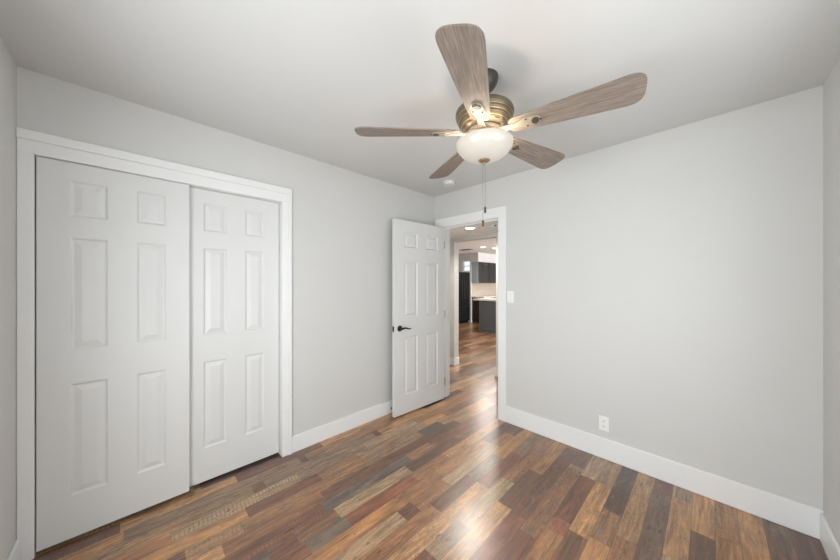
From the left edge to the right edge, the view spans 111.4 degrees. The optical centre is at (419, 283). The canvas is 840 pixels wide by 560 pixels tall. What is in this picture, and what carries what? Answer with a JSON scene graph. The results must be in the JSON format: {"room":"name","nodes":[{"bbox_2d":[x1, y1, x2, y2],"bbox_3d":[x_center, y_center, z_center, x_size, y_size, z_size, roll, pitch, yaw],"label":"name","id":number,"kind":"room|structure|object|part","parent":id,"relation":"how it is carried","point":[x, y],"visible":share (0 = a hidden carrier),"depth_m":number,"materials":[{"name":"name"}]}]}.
{"room":"empty bedroom","nodes":[
{"label":"empty bedroom","id":0,"kind":"room"},
{"bbox_2d":[0,36,16,559],"bbox_3d":[-1.022,0.157,0.360,0.120,2.440,2.820,0,0,-45],"label":"wall","id":1,"kind":"structure","parent":0,"point":[8,68],"depth_m":1.31,"materials":[{"name":"grey paint"}]},
{"bbox_2d":[7,539,19,559],"bbox_3d":[-0.972,1.310,0.405,0.014,0.134,2.786,0,0,-45],"label":"baseboard","id":2,"kind":"structure","parent":1,"relation":"attached to","point":[14,554],"depth_m":1.35,"materials":[{"name":"white paint"}]},
{"bbox_2d":[17,66,433,435],"bbox_3d":[-0.983,0.157,2.471,3.150,2.440,0.120,0,0,-45],"label":"wall","id":3,"kind":"structure","parent":0,"point":[342,218],"depth_m":2.46,"materials":[{"name":"grey paint"}]},
{"bbox_2d":[36,156,188,551],"bbox_3d":[-1.735,0.358,1.673,0.605,2.001,0.034,0,0,-45],"label":"closet door","id":4,"kind":"structure","parent":3,"relation":"in","point":[112,247],"depth_m":1.62,"materials":[{"name":"white paint"}]},
{"bbox_2d":[16,127,291,559],"bbox_3d":[-1.559,0.358,1.899,1.213,2.037,0.120,0,0,-45],"label":"door frame","id":5,"kind":"structure","parent":3,"relation":"attached to","point":[190,185],"depth_m":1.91,"materials":[{"name":"white paint"}]},
{"bbox_2d":[189,187,278,486],"bbox_3d":[-1.362,0.358,2.104,0.605,2.001,0.034,0,0,-45],"label":"closet door","id":6,"kind":"structure","parent":3,"relation":"in","point":[234,240],"depth_m":2.08,"materials":[{"name":"white paint"}]},
{"bbox_2d":[292,400,391,452],"bbox_3d":[-0.436,1.310,2.920,1.704,0.134,0.014,0,0,-45],"label":"baseboard","id":7,"kind":"structure","parent":3,"relation":"attached to","point":[305,439],"depth_m":2.61,"materials":[{"name":"white paint"}]},
{"bbox_2d":[0,0,839,196],"bbox_3d":[0.095,-1.113,1.470,3.030,0.100,2.820,0,0,-45],"label":"ceiling","id":8,"kind":"structure","parent":0,"point":[299,77],"depth_m":1.37,"materials":[{"name":"paint"}]},
{"bbox_2d":[443,180,455,186],"bbox_3d":[0.305,-1.043,3.012,0.136,0.041,0.136,0,0,-45],"label":"smoke detector","id":9,"kind":"object","parent":8,"relation":"attached to","point":[447,183],"visible":1,"depth_m":2.98,"materials":[{"name":"white plastic"}]},
{"bbox_2d":[354,23,646,226],"bbox_3d":[0.363,-0.678,1.484,1.272,0.770,1.264,0,0,-45],"label":"ceiling fan","id":10,"kind":"object","parent":8,"relation":"hanging from","point":[483,118],"visible":1,"depth_m":1.32,"materials":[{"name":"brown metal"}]},
{"bbox_3d":[-0.063,-0.776,1.475,0.536,0.006,0.162,0,13,-1],"label":"blade","id":11,"kind":"part","parent":10,"relation":"part of","materials":[{"name":"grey wood"}]},
{"bbox_3d":[0.210,-0.776,1.861,0.162,0.006,0.536,-14,4,-18],"label":"blade","id":12,"kind":"part","parent":10,"relation":"part of","materials":[{"name":"brown wood"}]},
{"bbox_3d":[0.199,-0.776,1.112,0.162,0.006,0.536,14,5,19],"label":"blade","id":13,"kind":"part","parent":10,"relation":"part of","materials":[{"name":"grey wood"}]},
{"bbox_3d":[0.333,-0.682,1.485,0.287,0.091,0.287,0,0,-45],"label":"lamp shade","id":14,"kind":"part","parent":10,"relation":"part of","materials":[{"name":"white glass"}]},
{"bbox_3d":[0.661,-0.776,1.706,0.536,0.006,0.162,0,-13,-34],"label":"blade","id":15,"kind":"part","parent":10,"relation":"part of","materials":[{"name":"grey wood"}]},
{"bbox_3d":[0.666,-0.776,1.272,0.536,0.006,0.162,0,-13,33],"label":"blade","id":16,"kind":"part","parent":10,"relation":"part of","materials":[{"name":"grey wood"}]},
{"bbox_2d":[33,322,827,559],"bbox_3d":[1.560,1.427,6.026,11.770,0.100,7.460,0,0,-45],"label":"floor","id":17,"kind":"structure","parent":0,"point":[446,478],"depth_m":1.76,"materials":[{"name":"brown wood"}]},
{"bbox_2d":[189,485,194,493],"bbox_3d":[-1.508,1.365,1.895,0.026,0.024,0.054,0,0,-45],"label":"floor guide","id":18,"kind":"object","parent":17,"relation":"on","point":[191,488],"visible":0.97,"depth_m":1.90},
{"bbox_2d":[459,272,469,323],"bbox_3d":[1.169,0.502,9.817,0.880,1.750,0.791,0,0,-45],"label":"refrigerator","id":19,"kind":"object","parent":17,"relation":"on","point":[464,277],"visible":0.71,"depth_m":9.67,"materials":[{"name":"black metal"}]},
{"bbox_3d":[1.231,0.152,9.442,0.435,1.050,0.060,0,0,-45],"label":"door","id":20,"kind":"part","parent":19,"relation":"part of","materials":[{"name":"black metal"}]},
{"bbox_3d":[1.387,0.982,9.598,0.876,0.590,0.060,0,0,-45],"label":"freezer drawer","id":21,"kind":"part","parent":19,"relation":"part of","materials":[{"name":"black metal"}]},
{"bbox_3d":[1.544,0.152,9.753,0.435,1.050,0.060,0,0,-45],"label":"door","id":22,"kind":"part","parent":19,"relation":"part of","materials":[{"name":"black metal"}]},
{"bbox_2d":[472,295,495,322],"bbox_3d":[2.926,0.919,10.844,2.600,0.915,0.508,0,0,-45],"label":"base cabinet","id":23,"kind":"object","parent":17,"relation":"on","point":[475,303],"visible":0.09,"depth_m":10.02,"materials":[{"name":"wood"}]},
{"bbox_2d":[472,295,495,297],"bbox_3d":[2.923,0.482,10.847,2.600,0.040,0.498,0,0,-45],"label":"countertop","id":24,"kind":"structure","parent":23,"relation":"on","point":[488,296],"depth_m":9.99,"materials":[{"name":"white stone"}]},
{"bbox_2d":[473,298,495,332],"bbox_3d":[2.486,0.918,8.166,0.920,0.918,1.710,0,0,-45],"label":"kitchen island","id":25,"kind":"object","parent":17,"relation":"on","point":[487,306],"visible":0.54,"depth_m":8.14,"materials":[{"name":"grey wood"}]},
{"bbox_2d":[473,298,495,300],"bbox_3d":[2.486,0.480,8.166,0.920,0.043,1.710,0,0,-45],"label":"island countertop","id":26,"kind":"structure","parent":25,"relation":"on","point":[479,299],"depth_m":8.24,"materials":[{"name":"white stone"}]},
{"bbox_3d":[2.236,0.939,7.813,0.012,0.875,1.462,0,0,-45],"label":"trim","id":27,"kind":"part","parent":25,"relation":"part of","materials":[{"name":"grey wood"}]},
{"bbox_2d":[459,253,486,321],"bbox_3d":[2.404,0.157,11.405,2.750,2.440,1.020,0,0,-45],"label":"wall","id":28,"kind":"structure","parent":0,"point":[467,256],"depth_m":10.11,"materials":[{"name":"grey paint"}]},
{"bbox_2d":[462,260,469,271],"bbox_3d":[1.690,-0.613,10.279,0.070,0.420,0.370,0,0,-45],"label":"window","id":29,"kind":"structure","parent":28,"relation":"in","point":[463,261],"depth_m":10.36,"materials":[{"name":"white paint"}]},
{"bbox_2d":[471,262,489,282],"bbox_3d":[2.185,-0.376,10.263,0.770,0.735,0.289,0,0,-45],"label":"upper cabinet","id":30,"kind":"object","parent":28,"relation":"attached to","point":[480,271],"visible":1,"depth_m":10.07,"materials":[{"name":"wood"}]},
{"bbox_3d":[1.911,-0.376,10.002,0.012,0.735,0.273,0,0,-45],"label":"panel","id":31,"kind":"part","parent":30,"relation":"part of","materials":[{"name":"grey wood"}]},
{"bbox_3d":[2.137,-0.376,10.049,0.372,0.725,0.022,0,0,-45],"label":"door","id":32,"kind":"part","parent":30,"relation":"part of","materials":[{"name":"wood"}]},
{"bbox_3d":[2.134,-0.376,10.052,0.252,0.605,0.010,0,0,-45],"label":"door panel","id":33,"kind":"part","parent":30,"relation":"part of","materials":[{"name":"wood"}]},
{"bbox_3d":[2.404,-0.376,10.315,0.372,0.725,0.022,0,0,-45],"label":"door","id":34,"kind":"part","parent":30,"relation":"part of","materials":[{"name":"grey wood"}]},
{"bbox_3d":[2.401,-0.376,10.318,0.252,0.605,0.010,0,0,-45],"label":"door panel","id":35,"kind":"part","parent":30,"relation":"part of","materials":[{"name":"wood"}]},
{"bbox_2d":[471,252,495,262],"bbox_3d":[2.873,-0.906,10.940,2.740,0.315,0.300,0,0,-45],"label":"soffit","id":36,"kind":"structure","parent":28,"relation":"attached to","point":[475,257],"depth_m":10.10,"materials":[{"name":"grey paint"}]},
{"bbox_2d":[472,283,495,295],"bbox_3d":[2.786,0.227,11.056,2.700,0.460,0.012,0,0,-45],"label":"backsplash","id":37,"kind":"structure","parent":28,"relation":"attached to","point":[478,289],"depth_m":10.62,"materials":[{"name":"beige tile"}]},
{"bbox_2d":[490,263,495,282],"bbox_3d":[2.642,-0.376,10.716,0.483,0.735,0.289,0,0,-45],"label":"upper cabinet","id":38,"kind":"object","parent":28,"relation":"attached to","point":[492,265],"visible":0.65,"depth_m":10.60,"materials":[{"name":"wood"}]},
{"bbox_3d":[2.720,-0.376,10.634,0.354,0.605,0.010,0,0,-45],"label":"door panel","id":39,"kind":"part","parent":38,"relation":"part of","materials":[{"name":"grey wood"}]},
{"bbox_2d":[450,232,497,367],"bbox_3d":[1.225,0.157,4.228,0.120,2.440,3.100,0,0,-45],"label":"wall","id":40,"kind":"structure","parent":0,"point":[454,243],"depth_m":4.82,"materials":[{"name":"grey paint"}]},
{"bbox_2d":[450,357,497,376],"bbox_3d":[1.220,1.314,4.223,0.134,0.125,3.100,0,0,-45],"label":"baseboard","id":41,"kind":"structure","parent":40,"relation":"attached to","point":[453,361],"depth_m":4.80,"materials":[{"name":"white paint"}]},
{"bbox_2d":[450,221,497,238],"bbox_3d":[0.810,-0.803,3.815,1.050,0.100,3.100,0,0,-45],"label":"ceiling","id":42,"kind":"structure","parent":0,"point":[459,232],"depth_m":4.09,"materials":[{"name":"paint"}]},
{"bbox_2d":[459,238,495,254],"bbox_3d":[2.979,-1.113,7.662,7.210,0.100,6.900,0,0,-45],"label":"ceiling","id":43,"kind":"structure","parent":0,"point":[488,244],"depth_m":8.29,"materials":[{"name":"paint"}]},
{"bbox_2d":[434,85,822,509],"bbox_3d":[0.797,0.157,2.999,0.120,2.440,4.240,0,0,-45],"label":"wall","id":44,"kind":"structure","parent":0,"point":[667,286],"depth_m":1.92,"materials":[{"name":"grey paint"}]},
{"bbox_2d":[392,218,444,417],"bbox_3d":[0.002,0.353,3.169,0.755,2.023,0.144,0,0,-42],"label":"bedroom door","id":45,"kind":"structure","parent":44,"relation":"in","point":[418,312],"depth_m":3.12,"materials":[{"name":"white paint"}]},
{"bbox_3d":[-0.159,0.467,2.963,0.148,0.062,0.054,0,0,-42],"label":"handle","id":46,"kind":"part","parent":45,"relation":"part of","materials":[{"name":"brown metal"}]},
{"bbox_2d":[449,229,449,394],"bbox_3d":[0.627,0.314,3.267,0.018,2.125,0.924,0,0,-45],"label":"trim","id":47,"kind":"structure","parent":44,"relation":"attached to","point":[449,229],"depth_m":3.54,"materials":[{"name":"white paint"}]},
{"bbox_2d":[443,218,497,396],"bbox_3d":[0.578,0.346,3.219,0.120,2.062,0.784,0,0,-45],"label":"door frame","id":48,"kind":"structure","parent":44,"relation":"attached to","point":[446,229],"depth_m":3.47,"materials":[{"name":"white paint"}]},
{"bbox_2d":[435,206,506,421],"bbox_3d":[0.522,0.303,3.177,0.018,2.147,0.944,0,0,-45],"label":"door trim","id":49,"kind":"structure","parent":44,"relation":"in","point":[500,213],"depth_m":2.87,"materials":[{"name":"white paint"}]},
{"bbox_2d":[507,291,513,302],"bbox_3d":[0.887,0.135,2.815,0.010,0.114,0.070,0,0,-45],"label":"light switch","id":50,"kind":"object","parent":44,"relation":"attached to","point":[510,294],"visible":1,"depth_m":2.81,"materials":[{"name":"white plastic"}]},
{"bbox_2d":[599,415,608,431],"bbox_3d":[1.446,1.104,2.254,0.009,0.114,0.070,0,0,-45],"label":"wall outlet","id":51,"kind":"object","parent":44,"relation":"attached to","point":[603,421],"visible":1,"depth_m":2.25,"materials":[{"name":"white plastic"}]},
{"bbox_2d":[506,406,823,538],"bbox_3d":[1.508,1.297,2.188,0.014,0.160,1.848,0,0,-45],"label":"baseboard","id":52,"kind":"structure","parent":44,"relation":"attached to","point":[800,517],"depth_m":1.91,"materials":[{"name":"white paint"}]},
{"bbox_2d":[823,57,839,544],"bbox_3d":[1.089,0.157,0.385,3.150,2.440,0.120,0,0,-45],"label":"wall","id":53,"kind":"structure","parent":0,"point":[831,87],"depth_m":1.43,"materials":[{"name":"grey paint"}]},
{"bbox_2d":[820,513,839,559],"bbox_3d":[1.079,1.302,0.470,3.016,0.150,0.014,0,0,-45],"label":"baseboard","id":54,"kind":"structure","parent":53,"relation":"attached to","point":[829,542],"depth_m":1.42,"materials":[{"name":"white paint"}]}
]}

